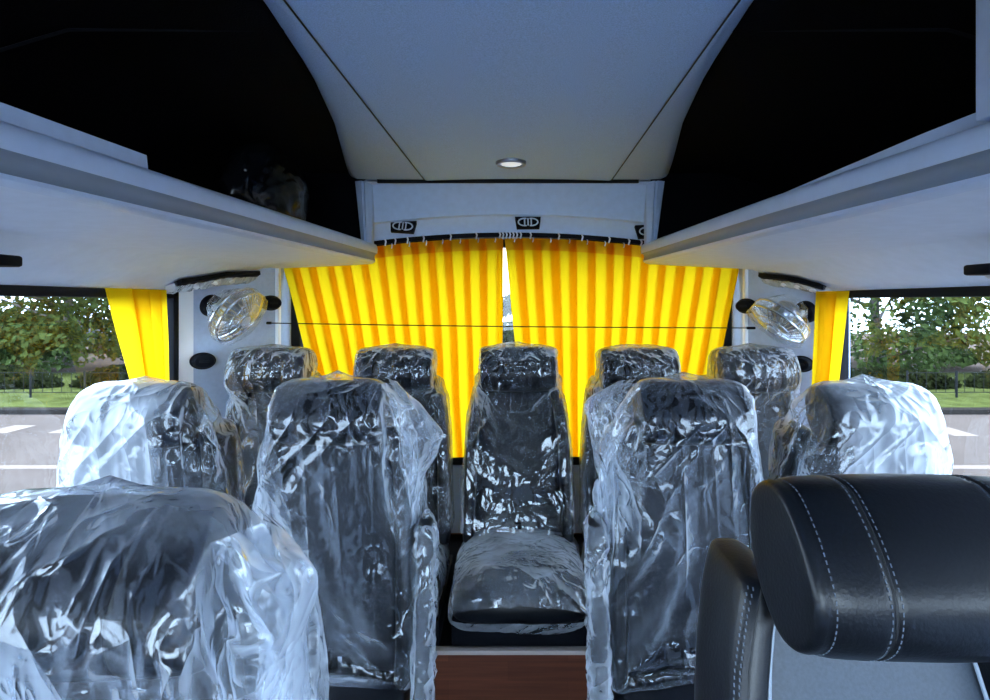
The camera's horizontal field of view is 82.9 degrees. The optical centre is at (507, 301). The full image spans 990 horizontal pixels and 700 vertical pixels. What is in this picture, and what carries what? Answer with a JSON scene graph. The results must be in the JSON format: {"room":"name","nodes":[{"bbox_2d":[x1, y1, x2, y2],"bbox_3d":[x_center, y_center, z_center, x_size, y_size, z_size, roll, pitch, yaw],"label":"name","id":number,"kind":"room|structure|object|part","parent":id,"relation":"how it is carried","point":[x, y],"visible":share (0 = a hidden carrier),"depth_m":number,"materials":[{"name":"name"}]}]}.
{"room":"vehicle interior","nodes":[
{"label":"vehicle interior","id":0,"kind":"room"},
{"bbox_2d":[0,0,975,195],"bbox_3d":[0.010,-0.360,0.310,2.400,0.400,4.420,0,0,0],"label":"ceiling","id":1,"kind":"structure","parent":0,"point":[782,96],"depth_m":1.20,"materials":[{"name":"fabric"}]},
{"bbox_2d":[496,158,525,168],"bbox_3d":[0.010,-0.464,1.880,0.104,0.010,0.104,0,0,0],"label":"recessed light","id":2,"kind":"object","parent":1,"relation":"in","point":[508,163],"visible":1,"depth_m":1.86,"materials":[{"name":"grey metal"}]},
{"bbox_2d":[363,179,655,532],"bbox_3d":[0.010,0.370,2.310,2.400,1.860,0.340,0,0,0],"label":"wall","id":3,"kind":"structure","parent":0,"point":[612,208],"depth_m":2.20,"materials":[{"name":"white plastic"}]},
{"bbox_2d":[189,352,215,369],"bbox_3d":[-1.069,0.208,1.967,0.083,0.059,0.034,0,0,-40],"label":"speaker","id":4,"kind":"object","parent":3,"relation":"attached to","point":[203,360],"visible":1,"depth_m":1.96,"materials":[{"name":"black plastic"}]},
{"bbox_2d":[200,287,267,344],"bbox_3d":[-0.936,0.050,1.932,0.194,0.198,0.279,0,0,-37],"label":"fan","id":5,"kind":"object","parent":3,"relation":"attached to","point":[227,309],"visible":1,"depth_m":1.88,"materials":[{"name":"clear plastic"}]},
{"bbox_3d":[-0.949,0.024,1.905,0.086,0.093,0.092,0,0,0],"label":"motor","id":6,"kind":"part","parent":5,"relation":"part of","materials":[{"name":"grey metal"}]},
{"bbox_3d":[-0.898,0.018,1.861,0.041,0.049,0.066,0,0,-8],"label":"blade","id":7,"kind":"part","parent":5,"relation":"part of","materials":[{"name":"clear plastic"}]},
{"bbox_3d":[-0.889,0.013,1.931,0.018,0.066,0.073,0,0,34],"label":"blade","id":8,"kind":"part","parent":5,"relation":"part of","materials":[{"name":"clear plastic"}]},
{"bbox_2d":[179,268,290,423],"bbox_3d":[-0.995,0.400,2.159,0.089,1.200,0.530,0,0,23],"label":"wall panel","id":9,"kind":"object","parent":3,"relation":"attached to","point":[194,334],"depth_m":2.04,"materials":[{"name":"white plastic"}]},
{"bbox_2d":[260,295,281,310],"bbox_3d":[-0.916,0.004,2.178,0.034,0.059,0.083,0,0,38],"label":"bracket","id":10,"kind":"object","parent":3,"relation":"attached to","point":[273,303],"visible":0.94,"depth_m":2.17,"materials":[{"name":"black plastic"}]},
{"bbox_2d":[391,221,416,233],"bbox_3d":[-0.417,-0.302,2.235,0.105,0.064,0.036,0,0,0],"label":"badge","id":11,"kind":"object","parent":3,"relation":"attached to","point":[404,227],"visible":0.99,"depth_m":2.23,"materials":[{"name":"black plastic"}]},
{"bbox_2d":[374,232,643,245],"bbox_3d":[0.010,-0.256,2.282,1.140,0.060,0.023,0,0,0],"label":"rail","id":12,"kind":"object","parent":3,"relation":"attached to","point":[476,235],"visible":0.98,"depth_m":2.28,"materials":[{"name":"black plastic"}]},
{"bbox_2d":[284,237,502,457],"bbox_3d":[-0.481,0.185,2.311,0.923,0.911,0.026,0,0,-1],"label":"curtain","id":13,"kind":"object","parent":12,"relation":"hanging from","point":[455,281],"visible":0.56,"depth_m":2.31,"materials":[{"name":"yellow fabric"}]},
{"bbox_2d":[505,237,738,456],"bbox_3d":[0.477,0.184,2.311,0.981,0.911,0.025,0,0,0],"label":"curtain","id":14,"kind":"object","parent":12,"relation":"hanging from","point":[553,282],"visible":0.52,"depth_m":2.31,"materials":[{"name":"yellow fabric"}]},
{"bbox_2d":[266,322,755,328],"bbox_3d":[0.004,0.092,2.200,1.933,0.030,0.011,0,0,0],"label":"wire","id":15,"kind":"object","parent":3,"relation":"attached to","point":[266,322],"visible":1,"depth_m":2.20,"materials":[{"name":"black plastic"}]},
{"bbox_2d":[291,239,731,464],"bbox_3d":[0.010,0.215,2.425,2.020,0.970,0.050,0,0,0],"label":"window","id":16,"kind":"structure","parent":3,"relation":"in","point":[508,332],"depth_m":2.40,"materials":[{"name":"clear glass"}]},
{"bbox_3d":[0.010,0.210,2.430,1.940,0.920,0.001,0,0,0],"label":"pane","id":17,"kind":"part","parent":16,"relation":"part of","materials":[{"name":"clear glass"}]},
{"bbox_2d":[515,217,540,229],"bbox_3d":[0.080,-0.318,2.235,0.105,0.058,0.036,0,0,0],"label":"badge","id":18,"kind":"object","parent":3,"relation":"attached to","point":[522,223],"visible":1,"depth_m":2.23,"materials":[{"name":"black plastic"}]},
{"bbox_2d":[634,225,643,238],"bbox_3d":[0.558,-0.281,2.228,0.105,0.064,0.036,0,0,0],"label":"badge","id":19,"kind":"object","parent":3,"relation":"attached to","point":[639,229],"visible":0.32,"depth_m":2.22,"materials":[{"name":"black plastic"}]},
{"bbox_2d":[735,298,756,313],"bbox_3d":[0.920,0.016,2.178,0.034,0.059,0.083,0,0,-38],"label":"bracket","id":20,"kind":"object","parent":3,"relation":"attached to","point":[745,304],"visible":0.88,"depth_m":2.17,"materials":[{"name":"black plastic"}]},
{"bbox_2d":[747,294,814,347],"bbox_3d":[0.964,0.065,1.931,0.255,0.187,0.218,0,0,0],"label":"fan","id":21,"kind":"object","parent":3,"relation":"attached to","point":[789,315],"visible":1,"depth_m":1.91,"materials":[{"name":"clear plastic"}]},
{"bbox_3d":[0.968,0.093,1.956,0.048,0.046,0.063,0,0,29],"label":"blade","id":22,"kind":"part","parent":21,"relation":"part of","materials":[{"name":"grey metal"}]},
{"bbox_3d":[0.959,0.039,1.933,0.092,0.089,0.091,0,0,0],"label":"motor","id":23,"kind":"part","parent":21,"relation":"part of","materials":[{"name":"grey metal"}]},
{"bbox_3d":[0.960,0.090,1.893,0.025,0.052,0.074,0,0,-22],"label":"blade","id":24,"kind":"part","parent":21,"relation":"part of","materials":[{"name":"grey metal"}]},
{"bbox_3d":[1.023,0.046,1.978,0.102,0.050,0.032,0,0,-28],"label":"arm","id":25,"kind":"part","parent":21,"relation":"part of","materials":[{"name":"silver metal"}]},
{"bbox_2d":[849,298,849,378],"bbox_3d":[1.185,0.385,0.260,0.050,1.830,4.320,0,0,0],"label":"wall","id":26,"kind":"structure","parent":0,"point":[849,298],"depth_m":1.98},
{"bbox_2d":[732,269,815,425],"bbox_3d":[1.018,0.400,2.183,0.092,1.200,0.479,0,0,-25],"label":"trim","id":27,"kind":"structure","parent":26,"relation":"attached to","point":[749,285],"depth_m":2.16,"materials":[{"name":"white plastic"}]},
{"bbox_2d":[641,0,989,290],"bbox_3d":[0.843,-0.281,0.185,0.635,0.487,4.130,0,0,0],"label":"luggage rack","id":28,"kind":"object","parent":26,"relation":"attached to","point":[914,212],"visible":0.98,"depth_m":1.22,"materials":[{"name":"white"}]},
{"bbox_3d":[0.569,-0.344,2.176,0.070,0.244,0.057,0,0,0],"label":"post","id":29,"kind":"part","parent":28,"relation":"part of","materials":[{"name":"grey plastic"}]},
{"bbox_3d":[0.840,-0.343,2.185,0.560,0.365,0.030,0,0,0],"label":"panel","id":30,"kind":"part","parent":28,"relation":"part of","materials":[{"name":"black carpet"}]},
{"bbox_2d":[758,273,834,293],"bbox_3d":[1.039,-0.064,2.044,0.076,0.099,0.287,0,0,-22],"label":"light","id":31,"kind":"object","parent":28,"relation":"attached to","point":[786,281],"visible":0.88,"depth_m":2.01,"materials":[{"name":"black plastic"}]},
{"bbox_2d":[811,291,849,431],"bbox_3d":[1.075,0.262,1.864,0.041,0.596,0.133,0,0,-34],"label":"curtain","id":32,"kind":"object","parent":28,"relation":"hanging from","point":[830,306],"visible":0.53,"depth_m":1.86,"materials":[{"name":"yellow fabric"}]},
{"bbox_3d":[0.686,-0.244,-0.310,0.026,0.028,3.144,0,0,-3],"label":"rail","id":33,"kind":"part","parent":28,"relation":"part of","materials":[{"name":"grey plastic"}]},
{"bbox_2d":[964,263,989,278],"bbox_3d":[0.985,-0.062,1.130,0.084,0.029,0.064,0,0,0],"label":"light","id":34,"kind":"object","parent":28,"relation":"attached to","point":[974,269],"visible":1,"depth_m":1.13,"materials":[{"name":"black plastic"}]},
{"bbox_3d":[0.622,-0.353,-0.532,0.020,0.234,2.535,0,0,0],"label":"panel","id":35,"kind":"part","parent":28,"relation":"part of","materials":[{"name":"grey plastic"}]},
{"bbox_2d":[839,286,989,379],"bbox_3d":[1.172,0.282,0.191,0.036,0.643,3.582,0,0,0],"label":"window","id":36,"kind":"structure","parent":26,"relation":"in","point":[971,291],"depth_m":1.64,"materials":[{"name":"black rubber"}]},
{"bbox_3d":[0.010,1.330,0.310,2.400,0.060,4.420,0,0,0],"label":"floor","id":37,"kind":"structure","parent":0,"visible":0},
{"bbox_2d":[55,376,245,506],"bbox_3d":[-0.922,0.744,1.273,0.437,1.112,0.625,0,0,0],"label":"passenger seat","id":38,"kind":"object","parent":37,"relation":"on","point":[144,431],"visible":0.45,"depth_m":1.38,"materials":[{"name":"plastic"}]},
{"bbox_3d":[-0.922,0.648,1.463,0.359,0.580,0.204,0,0,0],"label":"backrest","id":39,"kind":"part","parent":38,"relation":"part of","materials":[{"name":"plastic"}]},
{"bbox_2d":[0,475,328,699],"bbox_3d":[-0.413,0.740,0.415,0.433,1.121,0.640,0,0,0],"label":"passenger seat","id":40,"kind":"object","parent":37,"relation":"on","point":[105,595],"visible":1,"depth_m":0.53,"materials":[{"name":"plastic"}]},
{"bbox_3d":[-0.414,0.637,0.618,0.359,0.570,0.203,0,0,0],"label":"backrest","id":41,"kind":"part","parent":40,"relation":"part of","materials":[{"name":"plastic"}]},
{"bbox_2d":[245,370,442,699],"bbox_3d":[-0.411,0.737,1.271,0.493,1.126,0.622,0,0,0],"label":"passenger seat","id":42,"kind":"object","parent":37,"relation":"on","point":[339,476],"visible":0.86,"depth_m":1.39,"materials":[{"name":"plastic"}]},
{"bbox_3d":[-0.440,0.640,1.463,0.359,0.580,0.204,0,0,0],"label":"backrest","id":43,"kind":"part","parent":42,"relation":"part of","materials":[{"name":"leather"}]},
{"bbox_2d":[320,667,410,699],"bbox_3d":[-0.440,0.952,1.180,0.400,0.140,0.440,0,0,0],"label":"seat cushion","id":44,"kind":"object","parent":42,"relation":"on","point":[345,683],"depth_m":1.32,"materials":[{"name":"leather"}]},
{"bbox_3d":[-0.204,0.743,1.374,0.042,0.415,0.128,0,0,0],"label":"armrest","id":45,"kind":"part","parent":42,"relation":"part of","materials":[{"name":"plastic"}]},
{"bbox_2d":[412,533,591,699],"bbox_3d":[0.010,1.145,2.001,2.280,0.309,0.819,0,0,0],"label":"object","id":46,"kind":"structure","parent":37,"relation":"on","point":[463,672],"depth_m":1.60,"materials":[{"name":"brown wood"}]},
{"bbox_2d":[224,344,326,567],"bbox_3d":[-0.834,0.577,1.867,0.408,0.856,0.575,0,0,0],"label":"passenger seat","id":47,"kind":"object","parent":46,"relation":"on","point":[254,374],"visible":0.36,"depth_m":1.96,"materials":[{"name":"plastic"}]},
{"bbox_3d":[-0.835,0.573,2.042,0.330,0.515,0.196,0,0,0],"label":"backrest","id":48,"kind":"part","parent":47,"relation":"part of","materials":[{"name":"plastic"}]},
{"bbox_2d":[353,343,454,645],"bbox_3d":[-0.395,0.576,1.869,0.408,0.860,0.578,0,0,0],"label":"passenger seat","id":49,"kind":"object","parent":46,"relation":"on","point":[414,369],"visible":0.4,"depth_m":1.95,"materials":[{"name":"plastic"}]},
{"bbox_3d":[-0.395,0.573,2.042,0.330,0.515,0.196,0,0,0],"label":"backrest","id":50,"kind":"part","parent":49,"relation":"part of","materials":[{"name":"plastic"}]},
{"bbox_2d":[434,544,447,606],"bbox_3d":[-0.395,0.899,1.785,0.370,0.185,0.380,0,0,0],"label":"seat cushion","id":51,"kind":"object","parent":49,"relation":"on","point":[442,572],"depth_m":1.80,"materials":[{"name":"leather"}]},
{"bbox_3d":[-0.395,0.953,1.821,0.396,0.076,0.428,0,0,0],"label":"seat","id":52,"kind":"part","parent":49,"relation":"part of","materials":[{"name":"black plastic"}]},
{"bbox_2d":[448,341,588,645],"bbox_3d":[0.036,0.571,1.867,0.436,0.861,0.582,0,0,0],"label":"passenger seat","id":53,"kind":"object","parent":46,"relation":"on","point":[518,577],"visible":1,"depth_m":1.92,"materials":[{"name":"leather"}]},
{"bbox_3d":[0.035,0.568,2.042,0.330,0.515,0.196,0,0,0],"label":"backrest","id":54,"kind":"part","parent":53,"relation":"part of","materials":[{"name":"leather"}]},
{"bbox_2d":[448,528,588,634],"bbox_3d":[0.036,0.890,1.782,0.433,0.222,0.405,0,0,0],"label":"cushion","id":55,"kind":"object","parent":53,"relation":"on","point":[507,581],"depth_m":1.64,"materials":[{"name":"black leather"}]},
{"bbox_2d":[452,536,586,624],"bbox_3d":[0.035,0.894,1.785,0.406,0.185,0.380,0,0,0],"label":"seat cushion","id":56,"kind":"object","parent":53,"relation":"on","point":[548,587],"depth_m":1.64,"materials":[{"name":"leather"}]},
{"bbox_3d":[0.035,0.951,1.821,0.396,0.081,0.428,0,0,0],"label":"seat","id":57,"kind":"part","parent":53,"relation":"part of","materials":[{"name":"black plastic"}]},
{"bbox_2d":[577,344,681,571],"bbox_3d":[0.453,0.576,1.867,0.411,0.853,0.574,0,0,0],"label":"passenger seat","id":58,"kind":"object","parent":46,"relation":"on","point":[614,365],"visible":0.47,"depth_m":1.95,"materials":[{"name":"plastic"}]},
{"bbox_2d":[581,542,586,564],"bbox_3d":[0.454,0.891,1.782,0.392,0.222,0.405,0,0,0],"label":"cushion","id":59,"kind":"object","parent":58,"relation":"on","point":[582,559],"depth_m":1.97,"materials":[{"name":"plastic"}]},
{"bbox_3d":[0.456,0.573,2.042,0.330,0.515,0.196,0,0,0],"label":"backrest","id":60,"kind":"part","parent":58,"relation":"part of","materials":[{"name":"plastic"}]},
{"bbox_2d":[697,343,812,479],"bbox_3d":[0.873,0.576,1.867,0.425,0.853,0.573,0,0,0],"label":"passenger seat","id":61,"kind":"object","parent":46,"relation":"on","point":[769,375],"depth_m":1.95,"materials":[{"name":"plastic"}]},
{"bbox_3d":[0.866,0.573,2.042,0.330,0.515,0.196,0,0,0],"label":"backrest","id":62,"kind":"part","parent":61,"relation":"part of","materials":[{"name":"plastic"}]},
{"bbox_3d":[1.042,0.222,1.997,0.083,0.059,0.034,0,0,40],"label":"oval bracket","id":63,"kind":"part","parent":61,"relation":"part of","materials":[{"name":"black plastic"}]},
{"bbox_2d":[583,372,763,699],"bbox_3d":[0.430,0.739,1.271,0.489,1.122,0.622,0,0,0],"label":"passenger seat","id":64,"kind":"object","parent":37,"relation":"on","point":[682,476],"visible":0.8,"depth_m":1.39,"materials":[{"name":"plastic"}]},
{"bbox_3d":[0.219,0.743,1.374,0.042,0.415,0.128,0,0,0],"label":"armrest","id":65,"kind":"part","parent":64,"relation":"part of","materials":[{"name":"plastic"}]},
{"bbox_2d":[612,667,694,699],"bbox_3d":[0.455,0.952,1.180,0.400,0.140,0.440,0,0,0],"label":"seat cushion","id":66,"kind":"object","parent":64,"relation":"on","point":[628,683],"depth_m":1.32,"materials":[{"name":"leather"}]},
{"bbox_3d":[0.455,0.640,1.463,0.359,0.580,0.204,0,0,0],"label":"backrest","id":67,"kind":"part","parent":64,"relation":"part of","materials":[{"name":"plastic"}]},
{"bbox_2d":[694,473,989,699],"bbox_3d":[0.390,0.737,0.400,0.400,1.127,0.635,0,0,0],"label":"passenger seat","id":68,"kind":"object","parent":37,"relation":"on","point":[867,586],"visible":1,"depth_m":0.52,"materials":[{"name":"black leather"}]},
{"bbox_3d":[0.390,0.611,0.605,0.317,0.570,0.203,0,0,0],"label":"backrest","id":69,"kind":"part","parent":68,"relation":"part of","materials":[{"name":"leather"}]},
{"bbox_2d":[768,374,953,479],"bbox_3d":[0.904,0.742,1.271,0.435,1.117,0.621,0,0,0],"label":"passenger seat","id":70,"kind":"object","parent":37,"relation":"on","point":[897,427],"visible":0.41,"depth_m":1.36,"materials":[{"name":"plastic"}]},
{"bbox_3d":[0.905,0.648,1.463,0.359,0.580,0.204,0,0,0],"label":"backrest","id":71,"kind":"part","parent":70,"relation":"part of","materials":[{"name":"plastic"}]},
{"bbox_3d":[-1.165,0.385,0.260,0.050,1.830,4.320,0,0,0],"label":"wall","id":72,"kind":"structure","parent":0,"visible":0},
{"bbox_2d":[0,285,178,383],"bbox_3d":[-1.152,0.282,0.166,0.036,0.643,3.532,0,0,0],"label":"window","id":73,"kind":"structure","parent":72,"relation":"in","point":[5,290],"depth_m":1.55,"materials":[{"name":"black rubber"}]},
{"bbox_2d":[0,102,377,289],"bbox_3d":[-0.828,-0.281,0.185,0.625,0.487,4.130,0,0,0],"label":"luggage rack","id":74,"kind":"object","parent":72,"relation":"attached to","point":[78,208],"visible":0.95,"depth_m":1.19,"materials":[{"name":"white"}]},
{"bbox_2d":[0,254,21,266],"bbox_3d":[-0.986,-0.075,1.060,0.084,0.029,0.064,0,0,0],"label":"light","id":75,"kind":"object","parent":74,"relation":"attached to","point":[5,260],"visible":1,"depth_m":1.06,"materials":[{"name":"black plastic"}]},
{"bbox_3d":[-0.753,-0.246,-0.440,0.015,0.032,2.888,0,0,4],"label":"rail","id":76,"kind":"part","parent":74,"relation":"part of","materials":[{"name":"grey plastic"}]},
{"bbox_2d":[105,288,168,383],"bbox_3d":[-1.088,0.261,1.649,0.039,0.598,0.283,0,0,0],"label":"curtain","id":77,"kind":"object","parent":74,"relation":"hanging from","point":[139,316],"visible":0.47,"depth_m":1.65,"materials":[{"name":"yellow fabric"}]},
{"bbox_2d":[164,271,260,293],"bbox_3d":[-1.021,-0.072,1.977,0.080,0.096,0.388,0,0,15],"label":"light","id":78,"kind":"object","parent":74,"relation":"attached to","point":[232,277],"visible":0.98,"depth_m":1.92,"materials":[{"name":"black plastic"}]},
{"bbox_2d":[217,139,308,220],"bbox_3d":[-0.737,-0.355,1.700,0.223,0.247,0.410,0,0,0],"label":"plastic bag","id":79,"kind":"object","parent":74,"relation":"on","point":[259,173],"visible":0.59,"depth_m":1.57,"materials":[{"name":"black"}]},
{"bbox_3d":[-0.840,-0.343,2.185,0.560,0.365,0.030,0,0,0],"label":"panel","id":80,"kind":"part","parent":74,"relation":"part of","materials":[{"name":"black carpet"}]},
{"bbox_3d":[-0.556,-0.344,2.176,0.067,0.244,0.057,0,0,0],"label":"post","id":81,"kind":"part","parent":74,"relation":"part of","materials":[{"name":"grey plastic"}]},
{"label":"outside","id":82,"kind":"structure","parent":0,"visible":0},
{"bbox_2d":[0,373,989,406],"bbox_3d":[0.000,2.275,14.525,140.000,0.150,6.150,0,0,0],"label":"lawn","id":83,"kind":"structure","parent":82,"point":[6,399],"depth_m":13.04,"materials":[{"name":"green plant"}]},
{"bbox_2d":[0,363,64,389],"bbox_3d":[-13.593,1.934,14.512,4.208,0.704,1.192,0,0,0],"label":"shrub","id":84,"kind":"object","parent":83,"relation":"on","point":[12,380],"visible":0.81,"depth_m":14.27,"materials":[{"name":"green plant"}]},
{"bbox_2d":[0,371,128,397],"bbox_3d":[-12.250,1.915,12.900,7.536,0.670,0.036,0,0,0],"label":"fence","id":85,"kind":"object","parent":83,"relation":"on","point":[30,392],"visible":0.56,"depth_m":12.89,"materials":[{"name":"black metal"}]},
{"bbox_3d":[-11.000,1.915,12.900,0.036,0.670,0.036,0,0,0],"label":"post","id":86,"kind":"part","parent":85,"relation":"part of","materials":[{"name":"black metal"}]},
{"bbox_3d":[-12.250,2.080,12.900,7.500,0.017,0.017,0,0,0],"label":"rail","id":87,"kind":"part","parent":85,"relation":"part of","materials":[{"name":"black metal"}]},
{"bbox_3d":[-12.250,1.630,12.900,7.500,0.017,0.017,0,0,0],"label":"rail","id":88,"kind":"part","parent":85,"relation":"part of","materials":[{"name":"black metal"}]},
{"bbox_3d":[-12.370,1.855,12.900,7.268,0.450,0.008,0,0,0],"label":"panel","id":89,"kind":"part","parent":85,"relation":"part of","materials":[{"name":"black metal"}]},
{"bbox_3d":[-9.750,1.915,12.900,0.036,0.670,0.036,0,0,0],"label":"post","id":90,"kind":"part","parent":85,"relation":"part of","materials":[{"name":"black metal"}]},
{"bbox_2d":[69,364,127,388],"bbox_3d":[-9.205,1.897,14.497,4.217,0.778,1.186,0,0,0],"label":"shrub","id":91,"kind":"object","parent":83,"relation":"on","point":[95,377],"visible":0.2,"depth_m":14.23,"materials":[{"name":"green plant"}]},
{"bbox_2d":[850,365,962,389],"bbox_3d":[9.603,1.963,14.491,4.208,0.644,1.184,0,0,0],"label":"shrub","id":92,"kind":"object","parent":83,"relation":"on","point":[934,380],"visible":0.59,"depth_m":14.20,"materials":[{"name":"green plant"}]},
{"bbox_2d":[850,297,989,371],"bbox_3d":[12.869,-1.559,19.628,8.497,7.668,8.735,0,0,-29],"label":"tree","id":93,"kind":"object","parent":83,"relation":"on","point":[925,337],"visible":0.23,"depth_m":16.86,"materials":[{"name":"green plant"}]},
{"bbox_2d":[906,371,989,397],"bbox_3d":[12.600,1.915,12.900,6.836,0.670,0.036,0,0,0],"label":"fence","id":94,"kind":"object","parent":83,"relation":"on","point":[956,392],"visible":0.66,"depth_m":12.89,"materials":[{"name":"black metal"}]},
{"bbox_3d":[9.200,1.915,12.900,0.036,0.670,0.036,0,0,0],"label":"post","id":95,"kind":"part","parent":94,"relation":"part of","materials":[{"name":"black metal"}]},
{"bbox_3d":[12.600,1.630,12.900,6.800,0.017,0.017,0,0,0],"label":"rail","id":96,"kind":"part","parent":94,"relation":"part of","materials":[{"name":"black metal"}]},
{"bbox_3d":[12.390,1.855,12.900,6.388,0.450,0.008,0,0,0],"label":"panel","id":97,"kind":"part","parent":94,"relation":"part of","materials":[{"name":"black metal"}]},
{"bbox_3d":[10.333,1.915,12.900,0.036,0.670,0.036,0,0,0],"label":"post","id":98,"kind":"part","parent":94,"relation":"part of","materials":[{"name":"black metal"}]},
{"bbox_3d":[12.600,2.080,12.900,6.800,0.017,0.017,0,0,0],"label":"rail","id":99,"kind":"part","parent":94,"relation":"part of","materials":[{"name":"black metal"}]},
{"bbox_2d":[963,369,989,388],"bbox_3d":[13.900,1.939,14.508,4.191,0.694,1.199,0,0,0],"label":"shrub","id":100,"kind":"object","parent":83,"relation":"on","point":[969,381],"visible":0.88,"depth_m":14.40,"materials":[{"name":"green plant"}]},
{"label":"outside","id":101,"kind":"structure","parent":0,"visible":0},
{"bbox_2d":[0,334,989,495],"bbox_3d":[0.000,2.298,0.000,120.000,0.104,80.000,0,0,0],"label":"road","id":102,"kind":"structure","parent":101,"point":[30,445],"depth_m":8.84,"materials":[{"name":"grey asphalt"}]},
{"bbox_2d":[0,296,123,371],"bbox_3d":[-14.872,-1.546,19.503,7.967,7.643,8.194,0,0,-24],"label":"tree","id":103,"kind":"object","parent":102,"relation":"on","point":[32,336],"visible":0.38,"depth_m":17.60,"materials":[{"name":"green plant"}]},
{"bbox_2d":[61,318,117,351],"bbox_3d":[-19.010,1.475,25.200,4.220,1.450,1.820,0,0,0],"label":"car","id":104,"kind":"object","parent":102,"relation":"on","point":[105,318],"visible":0.03,"depth_m":24.34,"materials":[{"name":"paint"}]},
{"bbox_2d":[0,407,989,414],"bbox_3d":[0.000,2.250,11.325,120.000,0.200,0.250,0,0,0],"label":"kerb","id":105,"kind":"object","parent":102,"relation":"on","point":[3,410],"depth_m":11.20,"materials":[{"name":"concrete"}]}
]}

